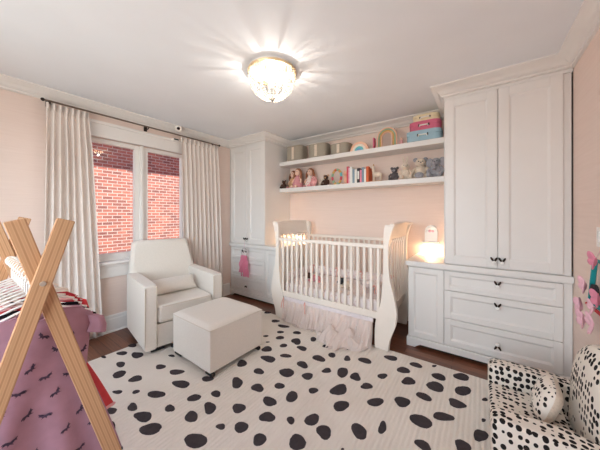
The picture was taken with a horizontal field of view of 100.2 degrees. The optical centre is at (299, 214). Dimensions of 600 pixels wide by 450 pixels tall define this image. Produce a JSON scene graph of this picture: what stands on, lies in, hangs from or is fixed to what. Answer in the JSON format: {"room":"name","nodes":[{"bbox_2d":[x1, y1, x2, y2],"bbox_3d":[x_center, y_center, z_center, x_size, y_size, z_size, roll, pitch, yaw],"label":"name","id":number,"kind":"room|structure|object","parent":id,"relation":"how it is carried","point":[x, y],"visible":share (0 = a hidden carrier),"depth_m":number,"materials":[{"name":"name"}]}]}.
{"room":"bedroom","nodes":[
{"label":"bedroom","id":0,"kind":"room"},
{"bbox_2d":[0,89,230,316],"bbox_3d":[-2.135,0.068,3.157,0.140,2.600,4.230,0,0,36],"label":"wall","id":1,"kind":"structure","parent":0,"point":[22,117],"depth_m":2.43,"materials":[{"name":"pink paint"}]},
{"bbox_2d":[40,97,219,146],"bbox_3d":[-1.917,-1.097,3.247,0.107,0.060,2.042,0,0,36],"label":"curtain rod","id":2,"kind":"object","parent":1,"relation":"attached to","point":[41,98],"visible":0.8,"depth_m":2.92,"materials":[{"name":"brown metal"}]},
{"bbox_2d":[44,102,102,338],"bbox_3d":[-2.332,0.130,2.591,0.066,2.427,0.480,0,0,36],"label":"curtain","id":3,"kind":"object","parent":2,"relation":"hanging from","point":[69,181],"visible":0.7,"depth_m":2.60,"materials":[{"name":"fabric"}]},
{"bbox_2d":[181,137,222,296],"bbox_3d":[-1.470,0.130,3.792,0.067,2.427,0.703,0,0,36],"label":"curtain","id":4,"kind":"object","parent":2,"relation":"hanging from","point":[202,232],"visible":0.73,"depth_m":3.79,"materials":[{"name":"fabric"}]},
{"bbox_2d":[89,118,182,278],"bbox_3d":[-2.040,-0.160,3.225,0.195,1.785,1.430,0,0,36],"label":"window","id":5,"kind":"structure","parent":1,"relation":"in","point":[114,264],"depth_m":3.19,"materials":[{"name":"paint"}]},
{"bbox_2d":[90,283,229,338],"bbox_3d":[-2.254,1.272,2.852,0.022,0.192,3.595,0,0,36],"label":"baseboard","id":6,"kind":"structure","parent":1,"relation":"attached to","point":[118,320],"depth_m":2.97,"materials":[{"name":"paint"}]},
{"bbox_2d":[174,125,181,131],"bbox_3d":[-1.688,-1.185,3.469,0.086,0.097,0.102,0,0,-34],"label":"security camera","id":7,"kind":"object","parent":1,"relation":"attached to","point":[178,128],"visible":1,"depth_m":3.44,"materials":[{"name":"white plastic"}]},
{"bbox_2d":[87,294,487,379],"bbox_3d":[-0.413,1.418,1.922,4.377,0.100,4.510,0,0,36],"label":"floor","id":8,"kind":"structure","parent":0,"point":[106,344],"depth_m":2.58,"materials":[{"name":"brown wood"}]},
{"bbox_2d":[230,246,304,304],"bbox_3d":[-0.564,0.951,4.218,1.168,0.834,0.665,0,0,36],"label":"base cabinet","id":9,"kind":"object","parent":8,"relation":"on","point":[261,262],"visible":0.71,"depth_m":3.97,"materials":[{"name":"paint"}]},
{"bbox_2d":[239,243,248,276],"bbox_3d":[-0.900,0.722,4.022,0.242,0.559,0.042,0,0,36],"label":"catcher","id":10,"kind":"object","parent":9,"relation":"hanging from","point":[243,264],"visible":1,"depth_m":4.01,"materials":[{"name":"pink fabric"}]},
{"bbox_2d":[229,242,304,250],"bbox_3d":[-0.555,0.508,4.224,1.177,0.050,0.649,0,0,36],"label":"countertop","id":11,"kind":"structure","parent":9,"relation":"on","point":[268,247],"depth_m":3.93,"materials":[{"name":"paint"}]},
{"bbox_2d":[230,140,289,245],"bbox_3d":[-0.703,-0.373,4.318,0.826,1.712,0.665,0,0,36],"label":"wardrobe","id":12,"kind":"object","parent":11,"relation":"on","point":[257,176],"visible":0.98,"depth_m":4.05,"materials":[{"name":"paint"}]},
{"bbox_2d":[88,310,489,449],"bbox_3d":[-0.321,1.361,1.640,3.484,0.013,2.879,0,0,36],"label":"rug","id":13,"kind":"object","parent":8,"relation":"on","point":[294,392],"visible":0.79,"depth_m":1.85,"materials":[{"name":"beige fabric"}]},
{"bbox_2d":[0,217,121,449],"bbox_3d":[-1.172,0.683,1.055,0.843,1.340,0.677,0,0,36],"label":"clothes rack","id":14,"kind":"object","parent":13,"relation":"on","point":[40,272],"visible":0.72,"depth_m":0.83,"materials":[{"name":"brown wood"}]},
{"bbox_2d":[0,256,27,282],"bbox_3d":[-1.410,0.299,1.226,0.008,0.191,0.305,0,0,37],"label":"clothes hanger","id":15,"kind":"object","parent":14,"relation":"hanging from","point":[10,256],"visible":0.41,"depth_m":1.22,"materials":[{"name":"white plastic"}]},
{"bbox_2d":[1,283,68,291],"bbox_3d":[-1.408,0.595,1.227,0.049,0.520,0.434,0,0,37],"label":"dress","id":16,"kind":"object","parent":15,"relation":"hanging from","point":[63,288],"visible":0.05,"depth_m":1.36,"materials":[{"name":"beige fabric"}]},
{"bbox_2d":[0,262,28,295],"bbox_3d":[-1.196,0.299,1.072,0.008,0.191,0.305,0,0,36],"label":"clothes hanger","id":17,"kind":"object","parent":14,"relation":"hanging from","point":[19,287],"visible":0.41,"depth_m":1.06,"materials":[{"name":"white plastic"}]},
{"bbox_2d":[0,288,79,297],"bbox_3d":[-1.196,0.525,1.074,0.048,0.380,0.415,0,0,36],"label":"blanket","id":18,"kind":"object","parent":17,"relation":"hanging from","point":[55,288],"visible":0.05,"depth_m":1.08,"materials":[{"name":"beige fabric"}]},
{"bbox_2d":[0,264,28,299],"bbox_3d":[-1.152,0.299,1.041,0.009,0.191,0.305,0,0,36],"label":"clothes hanger","id":19,"kind":"object","parent":14,"relation":"hanging from","point":[22,289],"visible":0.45,"depth_m":1.02,"materials":[{"name":"white plastic"}]},
{"bbox_2d":[0,290,88,306],"bbox_3d":[-1.151,0.535,1.042,0.049,0.400,0.438,0,0,36],"label":"cardigan","id":20,"kind":"object","parent":19,"relation":"hanging from","point":[84,301],"visible":0.11,"depth_m":1.16,"materials":[{"name":"red fabric"}]},
{"bbox_2d":[0,261,28,292],"bbox_3d":[-1.239,0.299,1.103,0.008,0.191,0.305,0,0,37],"label":"clothes hanger","id":21,"kind":"object","parent":14,"relation":"hanging from","point":[15,261],"visible":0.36,"depth_m":1.09,"materials":[{"name":"white plastic"}]},
{"bbox_2d":[0,257,56,285],"bbox_3d":[-1.367,0.299,1.195,0.008,0.191,0.305,0,0,36],"label":"clothes hanger","id":22,"kind":"object","parent":14,"relation":"hanging from","point":[11,257],"visible":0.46,"depth_m":1.19,"materials":[{"name":"white plastic"}]},
{"bbox_2d":[0,258,59,287],"bbox_3d":[-1.325,0.299,1.164,0.008,0.191,0.305,0,0,38],"label":"clothes hanger","id":23,"kind":"object","parent":14,"relation":"hanging from","point":[14,281],"visible":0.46,"depth_m":1.16,"materials":[{"name":"white plastic"}]},
{"bbox_2d":[0,259,61,289],"bbox_3d":[-1.282,0.299,1.134,0.009,0.191,0.305,0,0,36],"label":"clothes hanger","id":24,"kind":"object","parent":14,"relation":"hanging from","point":[16,259],"visible":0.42,"depth_m":1.12,"materials":[{"name":"white plastic"}]},
{"bbox_2d":[0,266,74,302],"bbox_3d":[-1.109,0.299,1.010,0.008,0.191,0.305,0,0,37],"label":"clothes hanger","id":25,"kind":"object","parent":14,"relation":"hanging from","point":[24,291],"visible":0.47,"depth_m":1.00,"materials":[{"name":"white plastic"}]},
{"bbox_2d":[0,293,65,304],"bbox_3d":[-1.108,0.595,1.010,0.048,0.520,0.373,0,0,37],"label":"dress","id":26,"kind":"object","parent":25,"relation":"hanging from","point":[57,293],"visible":0.07,"depth_m":1.00,"materials":[{"name":"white fabric"}]},
{"bbox_2d":[0,268,77,305],"bbox_3d":[-1.066,0.299,0.979,0.008,0.191,0.305,0,0,35],"label":"clothes hanger","id":27,"kind":"object","parent":14,"relation":"hanging from","point":[21,269],"visible":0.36,"depth_m":0.96,"materials":[{"name":"white plastic"}]},
{"bbox_2d":[0,295,75,308],"bbox_3d":[-1.065,0.525,0.979,0.048,0.380,0.373,0,0,35],"label":"blanket","id":28,"kind":"object","parent":27,"relation":"hanging from","point":[59,296],"visible":0.06,"depth_m":0.97,"materials":[{"name":"beige fabric"}]},
{"bbox_2d":[0,271,81,309],"bbox_3d":[-1.020,0.299,0.946,0.008,0.191,0.305,0,0,37],"label":"clothes hanger","id":29,"kind":"object","parent":14,"relation":"hanging from","point":[21,300],"visible":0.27,"depth_m":0.92,"materials":[{"name":"white plastic"}]},
{"bbox_2d":[0,298,115,408],"bbox_3d":[-1.019,0.606,0.948,0.066,0.542,0.540,0,0,37],"label":"coat","id":30,"kind":"object","parent":29,"relation":"hanging from","point":[108,402],"visible":0.14,"depth_m":1.11,"materials":[{"name":"red fabric"}]},
{"bbox_2d":[0,275,86,315],"bbox_3d":[-0.963,0.299,0.905,0.008,0.191,0.305,0,0,36],"label":"clothes hanger","id":31,"kind":"object","parent":14,"relation":"hanging from","point":[25,278],"visible":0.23,"depth_m":0.87,"materials":[{"name":"white plastic"}]},
{"bbox_2d":[0,301,95,319],"bbox_3d":[-0.962,0.545,0.906,0.049,0.420,0.379,0,0,36],"label":"blanket","id":32,"kind":"object","parent":31,"relation":"hanging from","point":[70,302],"visible":0.07,"depth_m":0.96,"materials":[{"name":"black fabric"}]},
{"bbox_2d":[0,282,91,321],"bbox_3d":[-0.909,0.299,0.866,0.008,0.191,0.305,0,0,36],"label":"clothes hanger","id":33,"kind":"object","parent":14,"relation":"hanging from","point":[17,313],"visible":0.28,"depth_m":0.82,"materials":[{"name":"white plastic"}]},
{"bbox_2d":[0,305,121,449],"bbox_3d":[-0.909,0.665,0.867,0.085,0.660,0.508,0,0,36],"label":"dress","id":34,"kind":"object","parent":33,"relation":"hanging from","point":[45,410],"visible":0.66,"depth_m":0.88,"materials":[{"name":"pink fabric"}]},
{"bbox_2d":[127,238,221,352],"bbox_3d":[-1.519,0.840,2.976,0.934,1.028,0.800,0,0,45],"label":"glider chair","id":35,"kind":"object","parent":13,"relation":"on","point":[149,314],"visible":0.74,"depth_m":2.85,"materials":[{"name":"beige fabric"}]},
{"bbox_2d":[152,274,196,294],"bbox_3d":[-1.477,0.816,2.925,0.504,0.162,0.160,0,0,-43],"label":"lumbar pillow","id":36,"kind":"object","parent":35,"relation":"on","point":[177,283],"visible":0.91,"depth_m":2.88,"materials":[{"name":"beige fabric"}]},
{"bbox_2d":[157,287,211,322],"bbox_3d":[-1.410,0.991,2.869,0.617,0.180,0.564,0,0,45],"label":"seat cushion","id":37,"kind":"object","parent":35,"relation":"on","point":[168,304],"depth_m":2.68,"materials":[{"name":"beige fabric"}]},
{"bbox_2d":[173,297,261,377],"bbox_3d":[-0.803,1.139,2.466,0.617,0.430,0.597,0,0,37],"label":"ottoman","id":38,"kind":"object","parent":13,"relation":"on","point":[213,334],"visible":1,"depth_m":2.27,"materials":[{"name":"beige fabric"}]},
{"bbox_2d":[173,297,261,330],"bbox_3d":[-0.803,0.944,2.466,0.612,0.040,0.592,0,0,37],"label":"cushion","id":39,"kind":"object","parent":38,"relation":"on","point":[218,314],"depth_m":2.36,"materials":[{"name":"beige fabric"}]},
{"bbox_2d":[488,344,599,449],"bbox_3d":[1.363,1.015,1.343,0.559,0.678,0.670,0,0,36],"label":"armchair","id":40,"kind":"object","parent":13,"relation":"on","point":[514,425],"visible":0.9,"depth_m":1.26,"materials":[{"name":"beige fabric"}]},
{"bbox_2d":[489,383,569,429],"bbox_3d":[1.276,1.133,1.406,0.336,0.043,0.422,0,0,36],"label":"seat cushion","id":41,"kind":"object","parent":40,"relation":"on","point":[507,396],"depth_m":1.49,"materials":[{"name":"beige fabric"}]},
{"bbox_2d":[531,375,563,422],"bbox_3d":[1.352,1.009,1.376,0.128,0.197,0.250,0,0,36],"label":"throw pillow","id":42,"kind":"object","parent":40,"relation":"on","point":[547,400],"visible":0.97,"depth_m":1.31,"materials":[{"name":"beige fabric"}]},
{"bbox_2d":[271,220,411,351],"bbox_3d":[0.505,0.718,3.217,1.622,1.272,0.795,0,0,36],"label":"crib","id":43,"kind":"object","parent":8,"relation":"on","point":[392,309],"visible":0.93,"depth_m":2.96,"materials":[{"name":"paint"}]},
{"bbox_2d":[281,296,373,351],"bbox_3d":[0.165,1.208,2.770,1.201,0.286,0.395,0,0,36],"label":"skirt","id":44,"kind":"object","parent":43,"relation":"attached to","point":[336,329],"visible":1,"depth_m":2.71,"materials":[{"name":"white fabric"}]},
{"bbox_2d":[289,273,394,310],"bbox_3d":[0.505,0.977,3.217,1.264,0.168,0.671,0,0,36],"label":"mattress","id":45,"kind":"object","parent":43,"relation":"on","point":[324,276],"visible":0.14,"depth_m":2.97,"materials":[{"name":"white fabric"}]},
{"bbox_2d":[308,272,320,282],"bbox_3d":[0.178,0.824,3.329,0.228,0.134,0.125,0,0,24],"label":"doll","id":46,"kind":"object","parent":45,"relation":"on","point":[319,278],"visible":0.3,"depth_m":3.30},
{"bbox_2d":[289,264,394,298],"bbox_3d":[0.514,0.821,3.229,1.270,0.138,0.645,0,0,36],"label":"bumper cover","id":47,"kind":"object","parent":45,"relation":"on","point":[319,267],"visible":0.35,"depth_m":3.44,"materials":[{"name":"white fabric"}]},
{"bbox_2d":[337,276,349,289],"bbox_3d":[0.551,0.824,3.027,0.125,0.134,0.228,0,0,-37],"label":"plush dog","id":48,"kind":"object","parent":45,"relation":"on","point":[341,279],"visible":0.57,"depth_m":3.02},
{"bbox_2d":[359,280,381,289],"bbox_3d":[0.854,0.821,2.915,0.240,0.134,0.308,0,0,36],"label":"pillow","id":49,"kind":"object","parent":45,"relation":"on","point":[367,281],"visible":0.44,"depth_m":2.82,"materials":[{"name":"white fabric"}]},
{"bbox_2d":[407,265,572,379],"bbox_3d":[1.791,0.951,2.529,1.213,0.834,0.665,0,0,36],"label":"base cabinet","id":50,"kind":"object","parent":8,"relation":"on","point":[478,317],"visible":0.93,"depth_m":2.23,"materials":[{"name":"paint"}]},
{"bbox_2d":[406,253,573,283],"bbox_3d":[1.794,0.508,2.539,1.222,0.050,0.649,0,0,36],"label":"countertop","id":51,"kind":"structure","parent":50,"relation":"on","point":[419,259],"depth_m":2.28,"materials":[{"name":"paint"}]},
{"bbox_2d":[444,68,572,275],"bbox_3d":[1.929,-0.373,2.429,0.872,1.712,0.665,0,0,36],"label":"wardrobe","id":52,"kind":"object","parent":51,"relation":"on","point":[508,148],"visible":1,"depth_m":2.16,"materials":[{"name":"paint"}]},
{"bbox_2d":[0,0,583,140],"bbox_3d":[-0.413,-1.292,1.922,4.377,0.120,4.510,0,0,36],"label":"ceiling","id":53,"kind":"structure","parent":0,"point":[184,63],"depth_m":1.91,"materials":[{"name":"paint"}]},
{"bbox_2d":[247,56,296,101],"bbox_3d":[-0.238,-1.097,2.147,0.417,0.270,0.417,0,0,-13],"label":"ceiling light","id":54,"kind":"object","parent":53,"relation":"attached to","point":[271,71],"visible":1,"depth_m":2.11,"materials":[{"name":"white glass"}]},
{"bbox_2d":[290,120,443,286],"bbox_3d":[0.860,0.068,3.698,4.377,2.600,0.140,0,0,36],"label":"wall","id":55,"kind":"structure","parent":0,"point":[359,212],"depth_m":3.50,"materials":[{"name":"pink paint"}]},
{"bbox_2d":[0,0,599,148],"bbox_3d":[-0.413,-1.182,1.922,4.097,0.100,4.230,0,0,36],"label":"trim","id":56,"kind":"structure","parent":55,"relation":"attached to","point":[586,24],"depth_m":2.37,"materials":[{"name":"paint"}]},
{"bbox_2d":[280,137,443,168],"bbox_3d":[0.717,-0.818,3.538,2.389,0.062,0.284,0,0,36],"label":"floating shelf","id":57,"kind":"object","parent":55,"relation":"attached to","point":[436,143],"visible":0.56,"depth_m":3.30,"materials":[{"name":"paint"}]},
{"bbox_2d":[287,145,306,160],"bbox_3d":[-0.052,-0.970,4.080,0.320,0.242,0.230,0,0,36],"label":"storage basket","id":58,"kind":"object","parent":57,"relation":"on","point":[296,152],"visible":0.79,"depth_m":3.97,"materials":[{"name":"grey wicker"}]},
{"bbox_2d":[309,142,329,157],"bbox_3d":[0.298,-0.953,3.829,0.320,0.207,0.230,0,0,36],"label":"storage basket","id":59,"kind":"object","parent":57,"relation":"on","point":[318,149],"visible":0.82,"depth_m":3.72,"materials":[{"name":"grey wicker"}]},
{"bbox_2d":[331,142,351,154],"bbox_3d":[0.598,-0.925,3.614,0.296,0.152,0.230,0,0,36],"label":"storage basket","id":60,"kind":"object","parent":57,"relation":"on","point":[342,147],"visible":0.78,"depth_m":3.51,"materials":[{"name":"grey wicker"}]},
{"bbox_2d":[350,141,368,151],"bbox_3d":[0.808,-0.913,3.391,0.256,0.129,0.050,0,0,36],"label":"rainbow","id":61,"kind":"object","parent":57,"relation":"on","point":[360,145],"visible":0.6,"depth_m":3.37,"materials":[{"name":"multicoloured paint"}]},
{"bbox_2d":[377,127,396,146],"bbox_3d":[1.106,-0.977,3.189,0.248,0.255,0.024,0,0,36],"label":"rainbow","id":62,"kind":"object","parent":57,"relation":"on","point":[383,131],"visible":0.93,"depth_m":3.18,"materials":[{"name":"brown paint"}]},
{"bbox_2d":[407,127,442,142],"bbox_3d":[1.463,-0.908,2.949,0.366,0.118,0.265,0,0,36],"label":"suitcase","id":63,"kind":"object","parent":57,"relation":"on","point":[436,132],"visible":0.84,"depth_m":2.85,"materials":[{"name":"blue cardboard"}]},
{"bbox_2d":[410,118,441,131],"bbox_3d":[1.471,-1.020,2.943,0.326,0.105,0.245,0,0,36],"label":"suitcase","id":64,"kind":"object","parent":63,"relation":"on","point":[435,122],"visible":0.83,"depth_m":2.85,"materials":[{"name":"cardboard"}]},
{"bbox_2d":[413,112,439,121],"bbox_3d":[1.479,-1.112,2.937,0.276,0.078,0.220,0,0,36],"label":"suitcase","id":65,"kind":"object","parent":64,"relation":"on","point":[431,115],"visible":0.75,"depth_m":2.86,"materials":[{"name":"beige cardboard"}]},
{"bbox_2d":[280,176,443,193],"bbox_3d":[0.717,-0.390,3.538,2.389,0.062,0.284,0,0,36],"label":"floating shelf","id":66,"kind":"object","parent":55,"relation":"attached to","point":[437,180],"visible":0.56,"depth_m":3.26,"materials":[{"name":"paint"}]},
{"bbox_2d":[280,180,285,188],"bbox_3d":[-0.270,-0.492,4.119,0.113,0.141,0.100,0,0,36],"label":"plush toy","id":67,"kind":"object","parent":66,"relation":"on","point":[283,185],"visible":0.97,"depth_m":4.10,"materials":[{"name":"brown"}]},
{"bbox_2d":[286,171,293,187],"bbox_3d":[-0.122,-0.577,4.188,0.187,0.312,0.208,0,0,36],"label":"doll","id":68,"kind":"object","parent":66,"relation":"on","point":[289,184],"visible":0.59,"depth_m":4.17,"materials":[{"name":"beige"}]},
{"bbox_2d":[291,168,302,187],"bbox_3d":[-0.043,-0.582,4.014,0.192,0.321,0.214,0,0,36],"label":"doll","id":69,"kind":"object","parent":66,"relation":"on","point":[297,180],"visible":0.91,"depth_m":3.98,"materials":[{"name":"pink fabric"}]},
{"bbox_2d":[303,168,314,186],"bbox_3d":[0.154,-0.582,3.989,0.192,0.321,0.214,0,0,36],"label":"doll","id":70,"kind":"object","parent":66,"relation":"on","point":[310,171],"visible":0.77,"depth_m":3.96,"materials":[{"name":"beige fabric"}]},
{"bbox_2d":[308,176,316,185],"bbox_3d":[0.204,-0.502,3.836,0.137,0.162,0.121,0,0,36],"label":"plush toy","id":71,"kind":"object","parent":66,"relation":"on","point":[313,182],"visible":0.91,"depth_m":3.82,"materials":[{"name":"fabric"}]},
{"bbox_2d":[321,174,328,184],"bbox_3d":[0.381,-0.507,3.722,0.137,0.171,0.121,0,0,36],"label":"plush toy","id":72,"kind":"object","parent":66,"relation":"on","point":[326,181],"visible":0.9,"depth_m":3.70,"materials":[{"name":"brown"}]},
{"bbox_2d":[331,169,341,183],"bbox_3d":[0.529,-0.540,3.603,0.171,0.235,0.033,0,0,36],"label":"ring ornament","id":73,"kind":"object","parent":66,"relation":"on","point":[334,170],"visible":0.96,"depth_m":3.59,"materials":[{"name":"multicoloured paint"}]},
{"bbox_2d":[342,171,346,183],"bbox_3d":[0.640,-0.518,3.518,0.079,0.193,0.088,0,0,36],"label":"bookend","id":74,"kind":"object","parent":66,"relation":"on","point":[345,172],"visible":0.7,"depth_m":3.49,"materials":[{"name":"brown paint"}]},
{"bbox_2d":[348,168,349,182],"bbox_3d":[0.712,-0.529,3.482,0.020,0.215,0.142,0,0,36],"label":"book","id":75,"kind":"object","parent":66,"relation":"on","point":[348,168],"visible":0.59,"depth_m":3.42,"materials":[{"name":"pink paper"}]},
{"bbox_2d":[350,167,355,182],"bbox_3d":[0.736,-0.532,3.465,0.032,0.222,0.142,0,0,36],"label":"book","id":76,"kind":"object","parent":66,"relation":"on","point":[351,168],"visible":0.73,"depth_m":3.41,"materials":[{"name":"white paper"}]},
{"bbox_2d":[352,169,354,182],"bbox_3d":[0.763,-0.516,3.446,0.028,0.190,0.142,0,0,36],"label":"book","id":77,"kind":"object","parent":66,"relation":"on","point":[353,170],"visible":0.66,"depth_m":3.39,"materials":[{"name":"blue paper"}]},
{"bbox_2d":[357,168,361,182],"bbox_3d":[0.819,-0.519,3.405,0.038,0.195,0.144,0,0,36],"label":"book","id":78,"kind":"object","parent":66,"relation":"on","point":[358,169],"visible":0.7,"depth_m":3.35,"materials":[{"name":"grey paper"}]},
{"bbox_2d":[362,167,364,181],"bbox_3d":[0.871,-0.521,3.368,0.028,0.200,0.142,0,0,36],"label":"book","id":79,"kind":"object","parent":66,"relation":"on","point":[363,168],"visible":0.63,"depth_m":3.31,"materials":[{"name":"blue paper"}]},
{"bbox_2d":[366,166,371,181],"bbox_3d":[0.920,-0.524,3.333,0.032,0.205,0.142,0,0,36],"label":"book","id":80,"kind":"object","parent":66,"relation":"on","point":[368,169],"visible":0.78,"depth_m":3.28,"materials":[{"name":"orange paper"}]},
{"bbox_2d":[370,164,381,181],"bbox_3d":[0.991,-0.541,3.271,0.162,0.240,0.080,0,0,36],"label":"figurine","id":81,"kind":"object","parent":66,"relation":"on","point":[375,174],"visible":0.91,"depth_m":3.26,"materials":[{"name":"beige wood"}]},
{"bbox_2d":[388,167,398,179],"bbox_3d":[1.179,-0.509,3.136,0.140,0.176,0.124,0,0,36],"label":"plush toy","id":82,"kind":"object","parent":66,"relation":"on","point":[394,176],"visible":0.95,"depth_m":3.12,"materials":[{"name":"grey"}]},
{"bbox_2d":[398,156,412,178],"bbox_3d":[1.277,-0.563,3.037,0.171,0.284,0.151,0,0,18],"label":"plush toy","id":83,"kind":"object","parent":66,"relation":"on","point":[405,173],"visible":0.98,"depth_m":3.02,"materials":[{"name":"beige fabric"}]},
{"bbox_2d":[414,172,423,177],"bbox_3d":[1.387,-0.457,2.921,0.100,0.072,0.052,0,0,24],"label":"ball","id":84,"kind":"object","parent":66,"relation":"on","point":[418,174],"visible":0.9,"depth_m":2.90,"materials":[{"name":"white"}]},
{"bbox_2d":[412,157,427,177],"bbox_3d":[1.461,-0.558,3.038,0.219,0.274,0.193,0,0,24],"label":"plush toy","id":85,"kind":"object","parent":66,"relation":"on","point":[420,163],"visible":0.67,"depth_m":3.02,"materials":[{"name":"grey fabric"}]},
{"bbox_2d":[426,157,443,176],"bbox_3d":[1.548,-0.538,2.867,0.227,0.233,0.181,0,0,41],"label":"plush toy","id":86,"kind":"object","parent":66,"relation":"on","point":[436,170],"visible":0.91,"depth_m":2.85,"materials":[{"name":"grey"}]},
{"bbox_2d":[422,225,439,244],"bbox_3d":[1.585,0.247,3.036,0.190,0.229,0.089,0,0,36],"label":"night light","id":87,"kind":"object","parent":55,"relation":"attached to","point":[431,232],"visible":1,"depth_m":3.04,"materials":[{"name":"white plastic"}]},
{"bbox_2d":[573,28,599,361],"bbox_3d":[1.308,0.068,0.688,0.140,2.600,4.230,0,0,36],"label":"wall","id":88,"kind":"structure","parent":0,"point":[586,73],"depth_m":1.73,"materials":[{"name":"pink paint"}]},
{"bbox_2d":[573,251,599,333],"bbox_3d":[1.711,0.431,1.457,0.080,0.549,0.467,0,0,36],"label":"wall decoration","id":89,"kind":"object","parent":88,"relation":"attached to","point":[593,300],"depth_m":1.47,"materials":[{"name":"pink"}]},
{"bbox_2d":[596,227,599,246],"bbox_3d":[1.809,0.138,1.516,0.010,0.120,0.080,0,0,36],"label":"light switch","id":90,"kind":"object","parent":88,"relation":"attached to","point":[597,228],"visible":1,"depth_m":1.52,"materials":[{"name":"white plastic"}]},
{"label":"outside","id":91,"kind":"structure","parent":0,"visible":0},
{"bbox_3d":[-2.675,2.618,5.372,3.200,0.100,14.000,0,0,36],"label":"ground","id":92,"kind":"structure","parent":91,"visible":0},
{"bbox_2d":[92,142,178,253],"bbox_3d":[-3.325,0.308,5.838,0.200,4.520,14.000,0,0,36],"label":"wall","id":93,"kind":"structure","parent":92,"relation":"on","point":[113,166],"depth_m":5.24,"materials":[{"name":"red brick"}]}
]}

